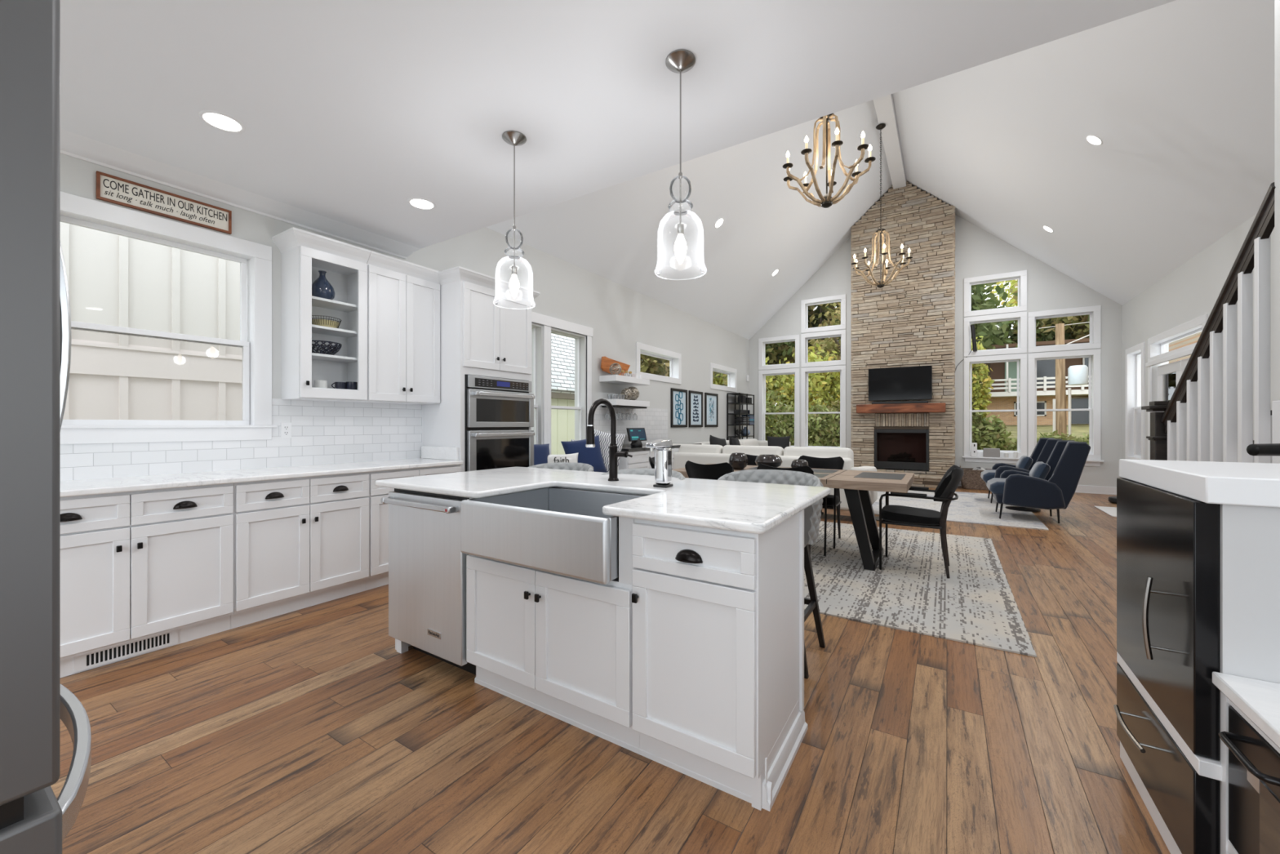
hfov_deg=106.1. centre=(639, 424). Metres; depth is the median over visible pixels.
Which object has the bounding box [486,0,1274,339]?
ceiling
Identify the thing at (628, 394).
ball
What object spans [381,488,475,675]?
dishwasher
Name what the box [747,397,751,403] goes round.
lantern
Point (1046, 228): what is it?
recessed light
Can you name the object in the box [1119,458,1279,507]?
countertop
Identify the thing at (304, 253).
upper cabinet
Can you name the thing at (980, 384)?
tree
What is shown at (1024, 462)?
lumbar pillow
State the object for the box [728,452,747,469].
round pot
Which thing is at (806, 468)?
dining chair
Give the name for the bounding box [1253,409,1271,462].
staircase
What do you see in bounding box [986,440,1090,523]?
armchair
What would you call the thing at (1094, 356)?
window
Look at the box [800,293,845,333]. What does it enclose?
window
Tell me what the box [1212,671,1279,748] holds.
countertop
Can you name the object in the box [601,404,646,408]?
stemware rack
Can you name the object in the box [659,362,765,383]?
tree
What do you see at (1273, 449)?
wall rail
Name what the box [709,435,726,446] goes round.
throw pillow
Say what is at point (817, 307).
tree
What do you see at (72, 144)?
trim
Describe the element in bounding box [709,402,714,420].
artwork
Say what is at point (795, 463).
round pot
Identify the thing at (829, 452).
cushion
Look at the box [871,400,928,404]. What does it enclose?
soundbar
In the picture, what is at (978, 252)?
wall
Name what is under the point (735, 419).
book
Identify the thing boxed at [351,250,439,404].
upper cabinet
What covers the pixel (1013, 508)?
side table
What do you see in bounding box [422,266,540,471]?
oven tower
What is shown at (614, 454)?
faucet
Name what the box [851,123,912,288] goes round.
chandelier
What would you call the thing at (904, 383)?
television
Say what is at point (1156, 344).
window
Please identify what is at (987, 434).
shrub
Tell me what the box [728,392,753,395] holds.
shelf
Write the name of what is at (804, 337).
window
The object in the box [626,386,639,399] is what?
ball
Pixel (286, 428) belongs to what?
wall outlet
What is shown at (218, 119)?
recessed light
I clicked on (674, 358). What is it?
window
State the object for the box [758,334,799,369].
window
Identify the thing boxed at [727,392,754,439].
etagere
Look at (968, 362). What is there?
window
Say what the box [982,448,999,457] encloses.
smart speaker
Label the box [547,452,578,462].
throw pillow
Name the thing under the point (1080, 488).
baseboard
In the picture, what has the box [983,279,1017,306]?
tree
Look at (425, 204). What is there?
recessed light
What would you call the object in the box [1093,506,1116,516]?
floor mat
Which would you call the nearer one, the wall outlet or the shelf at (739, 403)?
the wall outlet
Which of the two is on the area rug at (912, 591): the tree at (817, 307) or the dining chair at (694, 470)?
the dining chair at (694, 470)
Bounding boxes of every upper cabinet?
[271,226,370,401]
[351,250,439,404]
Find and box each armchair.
[980,437,1062,502]
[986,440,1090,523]
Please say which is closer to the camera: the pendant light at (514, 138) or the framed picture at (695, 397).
the pendant light at (514, 138)
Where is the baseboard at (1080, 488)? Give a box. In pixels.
[958,480,1116,494]
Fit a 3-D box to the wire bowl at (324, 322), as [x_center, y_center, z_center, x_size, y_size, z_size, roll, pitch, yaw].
[-2.405,-0.769,3.668,0.223,0.078,0.223,0,0,33]
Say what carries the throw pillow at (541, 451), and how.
on the window bench
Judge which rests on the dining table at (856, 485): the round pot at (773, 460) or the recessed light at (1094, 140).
the round pot at (773, 460)
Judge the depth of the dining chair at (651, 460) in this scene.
5.12 m
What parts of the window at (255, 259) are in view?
sash, sash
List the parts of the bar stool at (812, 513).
backrest, leg, leg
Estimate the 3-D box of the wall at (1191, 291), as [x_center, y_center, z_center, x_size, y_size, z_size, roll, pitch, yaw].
[4.971,-0.570,2.849,0.180,3.800,13.350,0,0,33]
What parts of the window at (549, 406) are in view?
sash, sash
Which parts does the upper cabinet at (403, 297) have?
door, crown, door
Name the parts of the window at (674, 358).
sash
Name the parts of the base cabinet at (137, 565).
cup pull, drawer, door, knob, knob, drawer, door, cup pull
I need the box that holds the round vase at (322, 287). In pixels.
[311,270,335,299]
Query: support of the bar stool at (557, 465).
on the floor
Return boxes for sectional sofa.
[671,438,877,515]
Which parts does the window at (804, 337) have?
sash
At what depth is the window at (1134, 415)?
8.00 m
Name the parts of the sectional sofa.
frame, arm, arm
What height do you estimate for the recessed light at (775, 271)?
0.124 m
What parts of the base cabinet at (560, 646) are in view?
door, knob, knob, moulding, door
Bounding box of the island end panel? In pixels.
[395,638,410,649]
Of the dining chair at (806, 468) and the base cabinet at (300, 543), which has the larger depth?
the dining chair at (806, 468)
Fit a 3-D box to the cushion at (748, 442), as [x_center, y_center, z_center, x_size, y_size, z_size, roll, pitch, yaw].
[2.365,0.543,10.604,0.293,0.453,1.005,0,0,33]
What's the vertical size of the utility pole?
4.731 m
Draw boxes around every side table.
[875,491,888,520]
[1005,506,1040,511]
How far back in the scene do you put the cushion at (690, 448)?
7.35 m
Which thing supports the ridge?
attached to the ceiling at (1178, 95)
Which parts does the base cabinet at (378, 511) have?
door, drawer, drawer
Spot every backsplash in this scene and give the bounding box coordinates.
[60,398,422,480]
[593,405,667,444]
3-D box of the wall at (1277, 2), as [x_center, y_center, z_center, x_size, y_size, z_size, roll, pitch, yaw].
[3.041,-0.720,1.720,0.120,3.900,2.370,0,0,33]
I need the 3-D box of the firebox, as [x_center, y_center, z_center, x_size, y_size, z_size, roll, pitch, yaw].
[5.438,0.505,10.003,0.981,0.820,0.405,0,0,33]
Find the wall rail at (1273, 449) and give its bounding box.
[1246,400,1279,463]
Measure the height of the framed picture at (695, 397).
0.700 m
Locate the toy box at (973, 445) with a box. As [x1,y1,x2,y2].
[970,442,977,456]
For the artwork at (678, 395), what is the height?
0.616 m
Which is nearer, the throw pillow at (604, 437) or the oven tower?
the oven tower
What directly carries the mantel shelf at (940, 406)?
attached to the stone chimney
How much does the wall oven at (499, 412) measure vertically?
1.210 m
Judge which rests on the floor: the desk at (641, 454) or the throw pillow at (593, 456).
the desk at (641, 454)
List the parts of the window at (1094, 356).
sash, sash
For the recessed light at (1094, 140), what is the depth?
5.30 m
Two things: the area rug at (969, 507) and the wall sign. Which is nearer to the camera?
the wall sign
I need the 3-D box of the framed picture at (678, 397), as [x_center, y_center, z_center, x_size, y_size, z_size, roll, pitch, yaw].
[0.721,-0.300,8.821,0.028,0.700,0.610,0,0,33]
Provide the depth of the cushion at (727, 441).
9.65 m
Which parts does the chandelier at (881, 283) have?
arm, arm, arm, chain, rod, arm, arm, arm, arm, arm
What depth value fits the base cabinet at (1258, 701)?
1.12 m
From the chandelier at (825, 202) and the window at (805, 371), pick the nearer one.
the chandelier at (825, 202)
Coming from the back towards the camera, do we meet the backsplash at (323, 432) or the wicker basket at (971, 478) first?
the wicker basket at (971, 478)
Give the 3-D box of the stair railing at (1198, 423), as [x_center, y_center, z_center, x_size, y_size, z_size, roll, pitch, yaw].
[4.138,-0.083,3.513,0.220,2.626,1.907,0,0,33]
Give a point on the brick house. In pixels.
(1004, 393)
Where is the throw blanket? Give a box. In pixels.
[973,466,986,470]
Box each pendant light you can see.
[493,130,535,308]
[654,48,706,279]
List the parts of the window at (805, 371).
sash, sash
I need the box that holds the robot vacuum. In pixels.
[1107,496,1116,503]
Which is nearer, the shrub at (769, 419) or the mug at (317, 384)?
the mug at (317, 384)
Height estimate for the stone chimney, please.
6.270 m
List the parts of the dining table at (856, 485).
leg, leg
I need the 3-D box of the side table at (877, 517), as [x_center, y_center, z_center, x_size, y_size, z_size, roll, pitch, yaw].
[3.204,0.970,6.235,0.380,0.520,0.380,0,0,33]
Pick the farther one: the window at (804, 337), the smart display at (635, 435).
the window at (804, 337)
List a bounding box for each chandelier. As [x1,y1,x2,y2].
[782,113,875,208]
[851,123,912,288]
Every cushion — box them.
[671,444,723,453]
[693,441,710,444]
[722,444,783,455]
[725,440,742,445]
[738,438,759,445]
[783,446,853,466]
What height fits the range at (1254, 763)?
0.598 m
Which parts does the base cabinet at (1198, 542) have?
handle, handle, drawer, door, rail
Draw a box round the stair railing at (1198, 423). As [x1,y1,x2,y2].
[1141,182,1275,462]
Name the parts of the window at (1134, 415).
sash, pane, sash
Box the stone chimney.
[850,181,955,488]
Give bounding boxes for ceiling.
[60,0,1176,248]
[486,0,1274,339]
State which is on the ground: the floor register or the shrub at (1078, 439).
the shrub at (1078, 439)
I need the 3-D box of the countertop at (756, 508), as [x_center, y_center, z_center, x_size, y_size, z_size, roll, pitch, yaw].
[-0.263,0.321,2.486,2.173,0.032,1.040,0,0,33]
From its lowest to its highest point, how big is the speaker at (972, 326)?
0.894 m
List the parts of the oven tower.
door, crown, door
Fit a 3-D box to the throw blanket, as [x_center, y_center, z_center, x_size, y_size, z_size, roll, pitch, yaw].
[6.466,0.885,9.184,0.344,0.151,0.260,0,0,33]
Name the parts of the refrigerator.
door, freezer drawer, door handle, drawer handle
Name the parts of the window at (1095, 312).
sash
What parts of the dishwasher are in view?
leg, handle, toe panel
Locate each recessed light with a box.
[198,110,245,133]
[407,197,435,209]
[714,217,724,228]
[771,268,778,276]
[1042,225,1053,232]
[1085,134,1102,146]
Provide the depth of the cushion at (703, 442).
8.66 m
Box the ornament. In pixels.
[631,373,639,377]
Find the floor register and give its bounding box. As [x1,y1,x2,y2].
[73,629,177,672]
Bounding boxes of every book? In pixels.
[734,418,749,420]
[734,422,749,424]
[735,417,749,418]
[735,421,749,422]
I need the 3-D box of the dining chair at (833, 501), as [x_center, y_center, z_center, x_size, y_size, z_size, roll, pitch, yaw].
[1.867,0.783,5.105,0.524,0.875,0.607,0,0,33]
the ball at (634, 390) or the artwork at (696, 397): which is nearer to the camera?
the ball at (634, 390)
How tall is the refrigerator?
1.860 m
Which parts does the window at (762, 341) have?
sash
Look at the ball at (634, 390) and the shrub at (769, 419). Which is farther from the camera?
the shrub at (769, 419)
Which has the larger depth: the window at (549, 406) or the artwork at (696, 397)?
the artwork at (696, 397)
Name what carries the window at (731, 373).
in the wall at (620, 317)
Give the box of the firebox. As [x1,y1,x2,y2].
[874,429,928,470]
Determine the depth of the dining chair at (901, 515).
3.94 m
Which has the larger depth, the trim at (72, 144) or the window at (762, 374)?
the window at (762, 374)
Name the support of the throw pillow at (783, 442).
on the sectional sofa
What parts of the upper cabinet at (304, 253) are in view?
crown, door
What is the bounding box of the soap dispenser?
[645,438,673,488]
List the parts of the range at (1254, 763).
handle, door glass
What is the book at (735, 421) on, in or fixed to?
on the book at (735, 423)
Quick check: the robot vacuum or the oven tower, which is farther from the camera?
the robot vacuum
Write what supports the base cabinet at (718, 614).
on the floor
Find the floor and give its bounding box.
[50,485,1170,853]
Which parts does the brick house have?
wall panel, pane, balcony railing, pane, pane, pane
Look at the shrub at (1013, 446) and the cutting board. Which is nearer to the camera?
the cutting board
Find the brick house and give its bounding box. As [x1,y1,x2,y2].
[982,337,1089,425]
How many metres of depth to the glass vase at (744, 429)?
11.11 m
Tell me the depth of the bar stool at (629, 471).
2.97 m
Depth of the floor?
1.77 m
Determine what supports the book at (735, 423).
on the etagere
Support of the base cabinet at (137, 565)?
on the floor
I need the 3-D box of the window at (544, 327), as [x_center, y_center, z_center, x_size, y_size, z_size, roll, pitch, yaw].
[-1.418,-0.270,5.607,0.160,2.000,0.810,0,0,33]
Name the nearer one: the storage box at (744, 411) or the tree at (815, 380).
the storage box at (744, 411)
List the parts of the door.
pane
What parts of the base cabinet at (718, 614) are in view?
knob, cup pull, drawer, door, moulding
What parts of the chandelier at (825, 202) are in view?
arm, arm, arm, rod, arm, bulb, arm, arm, arm, bulb, bulb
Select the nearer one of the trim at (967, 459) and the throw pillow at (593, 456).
the throw pillow at (593, 456)
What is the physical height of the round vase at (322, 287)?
0.229 m
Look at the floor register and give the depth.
2.52 m
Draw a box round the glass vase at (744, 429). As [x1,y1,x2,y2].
[740,426,750,435]
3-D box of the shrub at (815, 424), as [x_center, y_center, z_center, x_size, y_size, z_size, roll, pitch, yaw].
[5.583,0.182,15.953,1.602,2.536,2.355,0,0,-38]
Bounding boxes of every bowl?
[311,315,342,328]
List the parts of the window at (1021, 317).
sash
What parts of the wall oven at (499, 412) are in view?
control panel, display glass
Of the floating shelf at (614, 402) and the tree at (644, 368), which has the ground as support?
the tree at (644, 368)
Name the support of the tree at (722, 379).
on the ground
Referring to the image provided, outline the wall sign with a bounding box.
[95,170,231,234]
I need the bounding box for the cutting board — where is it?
[600,356,630,375]
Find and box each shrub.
[764,383,794,440]
[772,392,839,446]
[813,399,839,446]
[972,408,1011,450]
[1002,429,1075,450]
[1038,432,1088,444]
[1075,432,1088,440]
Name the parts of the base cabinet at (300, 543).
drawer, door, cup pull, drawer, door, cup pull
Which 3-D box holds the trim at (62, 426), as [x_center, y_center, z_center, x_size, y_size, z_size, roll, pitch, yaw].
[-2.991,0.013,2.998,0.032,0.018,1.240,0,0,33]
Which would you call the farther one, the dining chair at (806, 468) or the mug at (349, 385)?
the dining chair at (806, 468)
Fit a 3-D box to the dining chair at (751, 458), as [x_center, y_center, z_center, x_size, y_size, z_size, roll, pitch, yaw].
[1.252,0.783,5.497,0.524,0.875,0.607,0,0,33]
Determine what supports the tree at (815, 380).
on the ground
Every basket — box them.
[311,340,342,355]
[960,466,991,489]
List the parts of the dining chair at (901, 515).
leg, leg, seat, seat frame, arm rail, leg, leg, backrest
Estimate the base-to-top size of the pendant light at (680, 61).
0.905 m
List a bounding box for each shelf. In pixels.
[311,295,357,312]
[311,324,357,337]
[311,352,357,363]
[599,374,649,386]
[599,399,649,407]
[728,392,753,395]
[728,402,753,404]
[728,413,753,414]
[728,435,753,437]
[856,402,945,413]
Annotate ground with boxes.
[776,420,1088,444]
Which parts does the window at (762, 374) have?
sash, sash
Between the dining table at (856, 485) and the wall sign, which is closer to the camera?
the wall sign
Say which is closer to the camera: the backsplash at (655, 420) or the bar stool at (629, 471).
the bar stool at (629, 471)
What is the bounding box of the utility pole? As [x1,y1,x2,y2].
[1038,321,1089,438]
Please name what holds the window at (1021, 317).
in the wall at (978, 252)
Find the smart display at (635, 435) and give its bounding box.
[626,427,647,446]
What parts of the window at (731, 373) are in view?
sash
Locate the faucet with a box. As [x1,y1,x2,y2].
[585,398,632,480]
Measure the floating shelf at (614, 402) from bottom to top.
0.085 m
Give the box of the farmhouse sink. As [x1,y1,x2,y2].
[460,487,645,584]
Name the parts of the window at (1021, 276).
sash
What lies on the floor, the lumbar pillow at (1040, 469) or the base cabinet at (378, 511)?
the base cabinet at (378, 511)
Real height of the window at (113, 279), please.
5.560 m
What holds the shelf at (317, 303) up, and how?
attached to the upper cabinet at (304, 253)
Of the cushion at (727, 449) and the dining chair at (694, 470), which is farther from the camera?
the cushion at (727, 449)
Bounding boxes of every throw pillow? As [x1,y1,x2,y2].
[533,443,549,465]
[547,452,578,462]
[560,435,607,472]
[594,429,626,471]
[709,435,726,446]
[728,436,740,444]
[766,435,790,448]
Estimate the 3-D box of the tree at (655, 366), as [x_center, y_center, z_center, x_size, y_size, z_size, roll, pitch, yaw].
[0.693,-2.167,17.104,4.434,7.261,4.723,0,0,-8]
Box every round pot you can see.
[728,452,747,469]
[755,454,782,467]
[791,459,808,467]
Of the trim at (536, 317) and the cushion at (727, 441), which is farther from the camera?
the cushion at (727, 441)
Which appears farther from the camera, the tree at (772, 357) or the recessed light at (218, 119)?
the tree at (772, 357)
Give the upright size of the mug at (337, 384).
0.058 m
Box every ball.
[608,363,621,374]
[620,388,632,399]
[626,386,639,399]
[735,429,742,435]
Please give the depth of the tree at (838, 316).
20.45 m
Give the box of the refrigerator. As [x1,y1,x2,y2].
[0,0,91,853]
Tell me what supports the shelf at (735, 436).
attached to the etagere
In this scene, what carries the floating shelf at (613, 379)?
attached to the wall at (620, 317)
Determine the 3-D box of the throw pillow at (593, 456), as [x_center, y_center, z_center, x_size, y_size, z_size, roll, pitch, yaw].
[-0.688,0.410,5.989,0.582,0.553,0.226,0,0,-29]
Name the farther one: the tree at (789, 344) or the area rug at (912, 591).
the tree at (789, 344)
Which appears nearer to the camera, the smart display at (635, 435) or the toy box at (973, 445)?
the smart display at (635, 435)
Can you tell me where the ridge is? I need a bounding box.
[873,93,906,189]
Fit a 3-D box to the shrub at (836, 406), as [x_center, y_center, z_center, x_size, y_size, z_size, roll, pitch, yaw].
[6.704,0.379,16.139,2.158,2.636,1.351,0,0,33]
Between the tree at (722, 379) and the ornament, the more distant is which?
the tree at (722, 379)
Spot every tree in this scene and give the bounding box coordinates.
[640,353,648,372]
[640,354,713,380]
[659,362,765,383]
[666,341,795,391]
[712,356,782,426]
[764,302,840,393]
[769,342,839,443]
[773,303,838,405]
[808,302,840,396]
[833,281,1017,349]
[971,335,995,420]
[980,302,1084,345]
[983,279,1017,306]
[1007,280,1089,343]
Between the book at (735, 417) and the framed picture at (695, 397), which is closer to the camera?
the framed picture at (695, 397)
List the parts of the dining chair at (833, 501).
backrest, seat, seat frame, leg, leg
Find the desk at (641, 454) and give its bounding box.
[618,442,702,469]
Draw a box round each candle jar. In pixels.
[1004,452,1008,457]
[1013,451,1017,457]
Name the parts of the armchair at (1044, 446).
seat, arm, arm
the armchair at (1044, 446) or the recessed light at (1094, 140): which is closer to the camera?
the recessed light at (1094, 140)
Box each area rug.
[804,520,1036,657]
[871,489,1048,530]
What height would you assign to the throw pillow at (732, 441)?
0.498 m
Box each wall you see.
[60,153,749,445]
[749,214,1121,486]
[1121,214,1274,462]
[1274,0,1279,400]
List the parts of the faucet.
lever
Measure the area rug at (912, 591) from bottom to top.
0.010 m
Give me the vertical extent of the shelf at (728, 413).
0.020 m
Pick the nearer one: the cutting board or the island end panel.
the island end panel
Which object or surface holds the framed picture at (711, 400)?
attached to the wall at (620, 317)
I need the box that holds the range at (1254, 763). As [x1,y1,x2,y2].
[1218,705,1279,853]
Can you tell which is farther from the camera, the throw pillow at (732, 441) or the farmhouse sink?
the throw pillow at (732, 441)
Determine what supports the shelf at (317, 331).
attached to the upper cabinet at (304, 253)
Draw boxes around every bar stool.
[527,462,594,471]
[600,468,684,479]
[717,469,825,678]
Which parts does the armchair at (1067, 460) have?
seat, seat, leg, arm, arm, leg, backrest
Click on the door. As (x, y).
(1169, 375)
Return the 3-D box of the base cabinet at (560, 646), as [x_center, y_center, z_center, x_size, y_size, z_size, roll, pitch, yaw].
[-0.288,0.784,2.216,0.932,0.892,0.572,0,0,33]
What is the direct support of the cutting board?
on the floating shelf at (613, 379)
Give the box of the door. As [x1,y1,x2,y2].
[1145,348,1194,459]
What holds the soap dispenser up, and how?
on the countertop at (756, 508)
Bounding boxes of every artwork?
[675,391,683,424]
[693,395,698,422]
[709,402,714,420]
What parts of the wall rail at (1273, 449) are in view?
rail, post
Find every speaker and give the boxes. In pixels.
[955,324,977,370]
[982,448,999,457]
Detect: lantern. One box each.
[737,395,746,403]
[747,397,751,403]
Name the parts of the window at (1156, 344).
sash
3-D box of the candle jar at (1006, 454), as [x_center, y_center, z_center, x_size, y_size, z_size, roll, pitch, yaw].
[7.008,0.583,9.206,0.070,0.090,0.070,0,0,33]
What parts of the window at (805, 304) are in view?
sash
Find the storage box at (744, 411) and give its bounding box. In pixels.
[733,409,746,413]
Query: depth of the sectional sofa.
6.81 m
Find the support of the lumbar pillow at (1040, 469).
on the armchair at (1067, 460)
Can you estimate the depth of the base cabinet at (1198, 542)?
1.28 m
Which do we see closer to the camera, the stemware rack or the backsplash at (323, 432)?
the backsplash at (323, 432)
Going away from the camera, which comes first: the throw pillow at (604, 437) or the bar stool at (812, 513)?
the bar stool at (812, 513)
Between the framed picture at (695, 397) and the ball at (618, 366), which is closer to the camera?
the ball at (618, 366)
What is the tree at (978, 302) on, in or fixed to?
on the ground
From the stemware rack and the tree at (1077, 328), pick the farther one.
the tree at (1077, 328)
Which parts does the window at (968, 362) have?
sash, sash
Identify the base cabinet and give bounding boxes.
[60,483,233,677]
[230,471,368,629]
[364,464,461,591]
[466,486,647,754]
[631,509,808,811]
[1113,458,1279,853]
[1212,671,1279,853]
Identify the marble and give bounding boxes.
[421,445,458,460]
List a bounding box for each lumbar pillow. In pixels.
[1015,455,1032,470]
[1029,461,1050,479]
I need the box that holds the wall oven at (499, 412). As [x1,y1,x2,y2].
[464,374,534,471]
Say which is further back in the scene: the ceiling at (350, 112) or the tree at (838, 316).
the tree at (838, 316)
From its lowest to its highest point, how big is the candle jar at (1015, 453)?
0.110 m
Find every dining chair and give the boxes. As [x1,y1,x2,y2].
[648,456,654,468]
[684,460,733,479]
[745,453,758,465]
[756,463,826,555]
[798,455,844,548]
[879,464,964,577]
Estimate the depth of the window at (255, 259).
3.19 m
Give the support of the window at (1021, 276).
in the wall at (978, 252)
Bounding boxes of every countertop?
[60,457,462,497]
[375,466,831,533]
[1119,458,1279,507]
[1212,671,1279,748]
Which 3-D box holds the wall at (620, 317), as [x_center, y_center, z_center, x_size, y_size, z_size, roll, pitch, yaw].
[-0.847,-0.520,6.559,0.180,3.700,13.350,0,0,33]
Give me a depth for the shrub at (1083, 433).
13.47 m
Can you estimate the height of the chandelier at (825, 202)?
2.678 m
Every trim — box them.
[60,128,419,258]
[61,425,277,428]
[531,311,593,424]
[962,456,1103,466]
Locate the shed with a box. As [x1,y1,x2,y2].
[551,333,574,454]
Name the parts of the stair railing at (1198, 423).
newel post, sub rail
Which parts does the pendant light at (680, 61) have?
bulb, stem, lamp shade, cord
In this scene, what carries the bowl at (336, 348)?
on the upper cabinet at (304, 253)
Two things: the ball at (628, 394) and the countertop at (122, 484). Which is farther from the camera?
the ball at (628, 394)
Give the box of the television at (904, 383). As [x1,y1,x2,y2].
[868,364,932,400]
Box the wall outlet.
[280,422,291,438]
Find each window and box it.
[60,191,271,444]
[60,222,242,420]
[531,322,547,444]
[547,325,586,454]
[635,342,681,384]
[710,362,737,392]
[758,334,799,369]
[758,368,799,446]
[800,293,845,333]
[800,329,845,367]
[800,364,845,448]
[964,270,1026,316]
[964,311,1026,356]
[964,353,1026,457]
[1027,305,1101,352]
[1027,348,1101,460]
[1124,342,1144,459]
[1147,314,1208,362]
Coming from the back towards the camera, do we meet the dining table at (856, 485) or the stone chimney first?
the stone chimney
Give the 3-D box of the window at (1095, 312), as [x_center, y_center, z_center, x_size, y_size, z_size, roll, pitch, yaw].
[7.764,-1.730,8.842,1.005,0.760,0.160,0,0,33]
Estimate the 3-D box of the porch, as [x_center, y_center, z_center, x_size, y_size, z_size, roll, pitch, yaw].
[14.586,-1.390,11.810,0.500,5.960,22.400,0,0,33]
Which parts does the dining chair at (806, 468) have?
backrest, leg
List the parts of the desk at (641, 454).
drawer, door, drawer, drawer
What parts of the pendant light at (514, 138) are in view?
stem, lamp shade, cord, bulb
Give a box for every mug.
[314,380,327,387]
[331,382,346,389]
[346,381,357,390]
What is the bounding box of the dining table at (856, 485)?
[671,463,914,570]
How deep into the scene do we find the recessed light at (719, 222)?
7.49 m
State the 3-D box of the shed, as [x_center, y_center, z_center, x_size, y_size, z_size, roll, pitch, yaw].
[-1.142,-1.290,12.588,1.860,5.760,12.000,0,0,33]
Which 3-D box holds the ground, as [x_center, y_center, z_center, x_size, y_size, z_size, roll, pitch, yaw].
[16.128,-0.802,25.296,120.000,4.784,120.000,0,0,33]
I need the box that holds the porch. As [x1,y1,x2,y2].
[1168,331,1201,363]
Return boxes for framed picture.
[671,387,687,426]
[688,390,702,426]
[704,392,718,426]
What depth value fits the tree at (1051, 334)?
37.84 m

